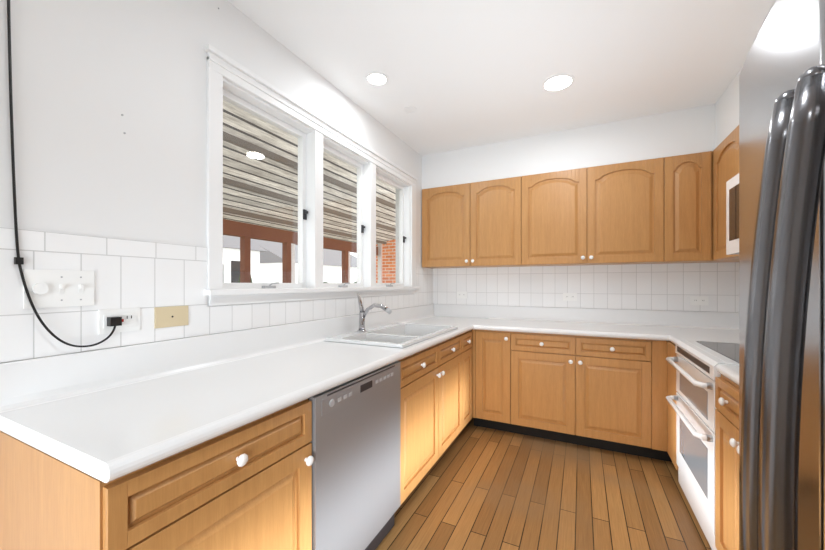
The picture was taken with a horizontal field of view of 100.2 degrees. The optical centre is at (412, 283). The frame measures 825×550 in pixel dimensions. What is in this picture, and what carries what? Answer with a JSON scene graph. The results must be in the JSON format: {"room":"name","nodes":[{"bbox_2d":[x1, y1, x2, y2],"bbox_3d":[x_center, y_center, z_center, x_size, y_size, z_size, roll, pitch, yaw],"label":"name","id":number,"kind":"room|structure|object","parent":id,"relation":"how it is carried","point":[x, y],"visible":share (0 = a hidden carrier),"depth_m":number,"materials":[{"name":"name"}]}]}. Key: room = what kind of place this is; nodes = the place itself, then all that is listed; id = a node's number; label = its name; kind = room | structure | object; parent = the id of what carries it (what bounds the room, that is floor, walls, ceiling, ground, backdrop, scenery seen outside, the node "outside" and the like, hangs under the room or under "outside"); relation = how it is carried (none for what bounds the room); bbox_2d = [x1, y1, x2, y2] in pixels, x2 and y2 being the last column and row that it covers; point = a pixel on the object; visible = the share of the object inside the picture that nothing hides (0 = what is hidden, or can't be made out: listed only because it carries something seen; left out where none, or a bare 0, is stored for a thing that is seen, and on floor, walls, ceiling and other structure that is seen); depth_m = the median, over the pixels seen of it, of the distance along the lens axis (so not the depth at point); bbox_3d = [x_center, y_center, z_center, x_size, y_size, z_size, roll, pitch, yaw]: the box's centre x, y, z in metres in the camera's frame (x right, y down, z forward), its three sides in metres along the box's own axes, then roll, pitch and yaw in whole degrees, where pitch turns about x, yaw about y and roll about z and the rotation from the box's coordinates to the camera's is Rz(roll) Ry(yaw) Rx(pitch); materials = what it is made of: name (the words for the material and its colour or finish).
{"room":"kitchen","nodes":[
{"label":"kitchen","id":0,"kind":"room"},
{"bbox_2d":[0,0,428,362],"bbox_3d":[-0.991,-0.022,1.494,0.160,2.568,5.534,0,0,26],"label":"wall","id":1,"kind":"structure","parent":0,"point":[86,74],"depth_m":1.24,"materials":[{"name":"white paint"}]},
{"bbox_2d":[7,0,115,346],"bbox_3d":[-1.080,-0.549,1.078,0.033,1.509,0.248,0,0,26],"label":"power cord","id":2,"kind":"object","parent":1,"relation":"attached to","point":[18,260],"visible":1,"depth_m":0.98,"materials":[{"name":"black plastic"}]},
{"bbox_2d":[0,227,432,362],"bbox_3d":[-0.916,0.108,1.458,0.006,0.549,5.214,0,0,26],"label":"tiles","id":3,"kind":"structure","parent":1,"relation":"attached to","point":[145,277],"depth_m":1.23,"materials":[{"name":"white tile"}]},
{"bbox_2d":[23,269,93,308],"bbox_3d":[-1.091,0.015,1.074,0.017,0.114,0.162,0,0,26],"label":"switch plate","id":4,"kind":"object","parent":3,"relation":"attached to","point":[56,288],"visible":1,"depth_m":1.07,"materials":[{"name":"white plastic"}]},
{"bbox_2d":[98,308,139,333],"bbox_3d":[-1.016,0.129,1.208,0.034,0.082,0.120,0,0,26],"label":"electrical outlet plate","id":5,"kind":"object","parent":3,"relation":"attached to","point":[125,320],"visible":1,"depth_m":1.20,"materials":[{"name":"white plastic"}]},
{"bbox_2d":[154,306,187,327],"bbox_3d":[-0.953,0.130,1.368,0.006,0.080,0.124,0,0,26],"label":"electrical outlet plate","id":6,"kind":"object","parent":3,"relation":"attached to","point":[172,316],"visible":1,"depth_m":1.36,"materials":[{"name":"beige plastic"}]},
{"bbox_2d":[204,44,419,305],"bbox_3d":[-0.464,-0.466,2.451,0.155,1.127,2.115,0,0,26],"label":"window","id":7,"kind":"structure","parent":1,"relation":"in","point":[313,141],"depth_m":2.10,"materials":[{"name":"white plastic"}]},
{"bbox_2d":[303,209,307,219],"bbox_3d":[-0.651,-0.423,2.106,0.028,0.060,0.022,0,0,26],"label":"window latch","id":8,"kind":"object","parent":7,"relation":"attached to","point":[305,212],"depth_m":2.10,"materials":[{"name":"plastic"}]},
{"bbox_2d":[227,0,775,155],"bbox_3d":[0.267,-1.366,0.879,3.241,0.120,5.534,0,0,26],"label":"ceiling","id":9,"kind":"structure","parent":0,"point":[461,74],"depth_m":1.98,"materials":[{"name":"white paint"}]},
{"bbox_2d":[365,72,388,85],"bbox_3d":[-0.227,-1.304,2.200,0.152,0.004,0.152,0,0,26],"label":"recessed light","id":10,"kind":"object","parent":9,"relation":"in","point":[376,79],"visible":1,"depth_m":2.20,"materials":[{"name":"white"}]},
{"bbox_2d":[542,74,574,91],"bbox_3d":[0.946,-1.304,2.245,0.200,0.004,0.200,0,0,26],"label":"recessed light","id":11,"kind":"object","parent":9,"relation":"in","point":[558,82],"visible":1,"depth_m":2.24,"materials":[{"name":"white"}]},
{"bbox_2d":[422,104,714,188],"bbox_3d":[1.347,-1.136,3.085,2.641,0.340,0.302,0,0,26],"label":"wall","id":12,"kind":"structure","parent":9,"relation":"attached to","point":[680,132],"depth_m":2.89,"materials":[{"name":"white paint"}]},
{"bbox_2d":[715,67,742,147],"bbox_3d":[1.252,-1.136,0.229,0.302,0.340,4.912,0,0,26],"label":"wall","id":13,"kind":"structure","parent":9,"relation":"attached to","point":[726,113],"depth_m":2.29,"materials":[{"name":"white paint"}]},
{"bbox_2d":[678,151,713,262],"bbox_3d":[2.081,-0.566,2.714,0.341,0.796,0.315,0,0,26],"label":"upper cabinet","id":14,"kind":"object","parent":13,"relation":"attached to","point":[695,171],"depth_m":2.54,"materials":[{"name":"brown wood"}]},
{"bbox_2d":[713,125,738,259],"bbox_3d":[2.198,-0.566,2.187,0.316,0.796,0.523,0,0,26],"label":"upper cabinet","id":15,"kind":"object","parent":13,"relation":"attached to","point":[725,159],"visible":0.15,"depth_m":2.28,"materials":[{"name":"brown wood"}]},
{"bbox_2d":[726,173,738,254],"bbox_3d":[1.860,-0.389,1.634,0.430,0.434,0.760,0,0,26],"label":"over-the-range microwave","id":16,"kind":"object","parent":15,"relation":"attached to","point":[732,216],"visible":0.19,"depth_m":1.96,"materials":[{"name":"white"}]},
{"bbox_2d":[376,417,711,549],"bbox_3d":[0.267,1.322,0.879,3.241,0.120,5.534,0,0,26],"label":"floor","id":17,"kind":"structure","parent":0,"point":[479,488],"depth_m":2.00,"materials":[{"name":"brown wood"}]},
{"bbox_2d":[0,399,313,549],"bbox_3d":[-0.757,0.830,1.079,0.620,0.866,0.585,0,0,26],"label":"base cabinet","id":18,"kind":"object","parent":17,"relation":"on","point":[248,486],"depth_m":0.87,"materials":[{"name":"brown wood"}]},
{"bbox_2d":[0,292,483,482],"bbox_3d":[-0.180,0.297,2.235,0.641,0.475,3.168,0,0,26],"label":"countertop","id":19,"kind":"structure","parent":18,"relation":"on","point":[106,415],"depth_m":1.15,"materials":[{"name":"white"}]},
{"bbox_2d":[356,292,392,332],"bbox_3d":[-0.265,0.196,2.338,0.263,0.272,0.078,0,0,26],"label":"faucet","id":20,"kind":"object","parent":19,"relation":"on","point":[362,314],"depth_m":2.37,"materials":[{"name":"silver metal"}]},
{"bbox_2d":[308,361,399,549],"bbox_3d":[-0.456,0.824,1.610,0.579,0.852,0.628,0,0,26],"label":"dishwasher","id":21,"kind":"object","parent":17,"relation":"on","point":[355,441],"visible":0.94,"depth_m":1.43,"materials":[{"name":"grey metal"}]},
{"bbox_2d":[398,359,443,505],"bbox_3d":[-0.214,0.913,2.188,0.619,0.700,0.616,0,0,26],"label":"base cabinet","id":22,"kind":"object","parent":17,"relation":"on","point":[421,384],"depth_m":2.01,"materials":[{"name":"brown wood"}]},
{"bbox_2d":[403,347,467,451],"bbox_3d":[0.004,0.913,2.633,0.619,0.700,0.619,0,0,26],"label":"base cabinet","id":23,"kind":"object","parent":17,"relation":"on","point":[455,362],"depth_m":2.52,"materials":[{"name":"brown wood"}]},
{"bbox_2d":[432,343,471,421],"bbox_3d":[0.162,0.913,2.956,0.619,0.700,0.346,0,0,26],"label":"base cabinet","id":24,"kind":"object","parent":17,"relation":"on","point":[441,346],"depth_m":2.88,"materials":[{"name":"brown wood"}]},
{"bbox_2d":[441,335,471,346],"bbox_3d":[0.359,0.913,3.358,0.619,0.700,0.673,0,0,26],"label":"base cabinet","id":25,"kind":"object","parent":17,"relation":"on","point":[460,340],"depth_m":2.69,"materials":[{"name":"brown wood"}]},
{"bbox_2d":[471,329,518,433],"bbox_3d":[0.816,0.829,3.171,0.398,0.866,0.605,0,0,26],"label":"base cabinet","id":26,"kind":"object","parent":17,"relation":"on","point":[495,354],"depth_m":2.90,"materials":[{"name":"brown wood"}]},
{"bbox_2d":[519,332,654,458],"bbox_3d":[1.346,0.829,2.912,1.025,0.866,0.605,0,0,26],"label":"base cabinet","id":27,"kind":"object","parent":17,"relation":"on","point":[607,393],"depth_m":2.60,"materials":[{"name":"brown wood"}]},
{"bbox_2d":[476,305,738,340],"bbox_3d":[1.566,0.307,2.783,1.977,0.170,0.648,0,0,26],"label":"countertop","id":28,"kind":"structure","parent":27,"relation":"on","point":[594,322],"depth_m":2.97,"materials":[{"name":"white"}]},
{"bbox_2d":[655,340,673,461],"bbox_3d":[2.107,0.829,2.539,0.787,0.866,0.605,0,0,26],"label":"base cabinet","id":29,"kind":"object","parent":17,"relation":"on","point":[661,453],"depth_m":2.39,"materials":[{"name":"brown wood"}]},
{"bbox_2d":[664,312,738,343],"bbox_3d":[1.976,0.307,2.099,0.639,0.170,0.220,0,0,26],"label":"countertop","id":30,"kind":"structure","parent":29,"relation":"on","point":[691,328],"depth_m":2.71,"materials":[{"name":"white"}]},
{"bbox_2d":[666,340,738,549],"bbox_3d":[1.737,0.775,1.708,0.690,0.975,0.685,0,0,26],"label":"range","id":31,"kind":"object","parent":17,"relation":"on","point":[697,373],"visible":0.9,"depth_m":1.75,"materials":[{"name":"white metal"}]},
{"bbox_2d":[715,374,736,549],"bbox_3d":[1.542,0.829,1.217,0.642,0.866,0.361,0,0,26],"label":"base cabinet","id":32,"kind":"object","parent":17,"relation":"on","point":[727,464],"depth_m":1.44,"materials":[{"name":"brown wood"}]},
{"bbox_2d":[708,328,738,384],"bbox_3d":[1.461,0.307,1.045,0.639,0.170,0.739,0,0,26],"label":"countertop","id":33,"kind":"structure","parent":32,"relation":"on","point":[725,335],"depth_m":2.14,"materials":[{"name":"white"}]},
{"bbox_2d":[731,385,738,549],"bbox_3d":[1.406,0.829,0.940,0.642,0.866,0.500,0,0,26],"label":"base cabinet","id":34,"kind":"object","parent":17,"relation":"on","point":[734,388],"depth_m":1.33,"materials":[{"name":"brown wood"}]},
{"bbox_2d":[739,0,824,549],"bbox_3d":[0.946,0.344,0.355,0.902,1.837,0.930,0,0,26],"label":"fridge","id":35,"kind":"object","parent":17,"relation":"on","point":[782,291],"visible":1,"depth_m":0.54,"materials":[{"name":"silver metal"}]},
{"bbox_2d":[433,262,723,330],"bbox_3d":[1.448,-0.022,3.292,2.641,2.568,0.160,0,0,26],"label":"wall","id":36,"kind":"structure","parent":0,"point":[579,265],"depth_m":3.10,"materials":[{"name":"white paint"}]},
{"bbox_2d":[422,175,529,267],"bbox_3d":[0.627,-0.566,3.425,1.039,0.796,0.315,0,0,26],"label":"upper cabinet","id":37,"kind":"object","parent":36,"relation":"attached to","point":[483,223],"depth_m":3.26,"materials":[{"name":"brown wood"}]},
{"bbox_2d":[433,262,738,311],"bbox_3d":[1.412,0.027,3.218,2.629,0.388,0.006,0,0,26],"label":"tiles","id":38,"kind":"structure","parent":36,"relation":"attached to","point":[676,286],"depth_m":3.09,"materials":[{"name":"white tile"}]},
{"bbox_2d":[457,292,466,298],"bbox_3d":[0.521,0.119,3.646,0.116,0.072,0.008,0,0,26],"label":"electrical outlet plate","id":39,"kind":"object","parent":38,"relation":"attached to","point":[459,294],"depth_m":3.64,"materials":[{"name":"white plastic"}]},
{"bbox_2d":[563,293,576,300],"bbox_3d":[1.455,0.122,3.189,0.116,0.072,0.008,0,0,26],"label":"electrical outlet plate","id":40,"kind":"object","parent":38,"relation":"attached to","point":[566,296],"depth_m":3.19,"materials":[{"name":"white plastic"}]},
{"bbox_2d":[690,296,707,304],"bbox_3d":[2.305,0.137,2.773,0.116,0.072,0.008,0,0,26],"label":"electrical outlet plate","id":41,"kind":"object","parent":38,"relation":"attached to","point":[698,300],"depth_m":2.77,"materials":[{"name":"white plastic"}]},
{"bbox_2d":[530,156,677,265],"bbox_3d":[1.510,-0.566,2.993,1.163,0.796,0.315,0,0,26],"label":"upper cabinet","id":42,"kind":"object","parent":36,"relation":"attached to","point":[655,211],"depth_m":2.79,"materials":[{"name":"brown wood"}]},
{"bbox_2d":[714,260,738,262],"bbox_3d":[2.354,-0.566,2.580,0.379,0.796,0.315,0,0,26],"label":"upper cabinet","id":43,"kind":"object","parent":36,"relation":"attached to","point":[715,261],"depth_m":2.60,"materials":[{"name":"brown wood"}]},
{"label":"outside","id":44,"kind":"structure","parent":0,"visible":0},
{"bbox_3d":[-23.959,1.750,22.856,59.800,0.065,100.000,0,0,26],"label":"ground","id":45,"kind":"structure","parent":44,"visible":0},
{"bbox_2d":[223,235,356,282],"bbox_3d":[-10.564,-0.863,22.703,8.600,5.150,21.100,0,0,26],"label":"house","id":46,"kind":"structure","parent":45,"relation":"on","point":[227,278],"depth_m":22.11,"materials":[{"name":"white paint"}]},
{"bbox_2d":[223,100,395,282],"bbox_3d":[-1.779,0.072,3.648,3.130,3.280,9.390,0,0,26],"label":"porch canopy","id":47,"kind":"object","parent":45,"relation":"on","point":[327,183],"depth_m":4.60,"materials":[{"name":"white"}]},
{"bbox_2d":[376,239,395,282],"bbox_3d":[0.382,-0.113,7.951,3.030,3.650,0.380,0,0,26],"label":"brick wall","id":48,"kind":"structure","parent":45,"relation":"on","point":[381,273],"depth_m":8.31,"materials":[{"name":"orange"}]}
]}

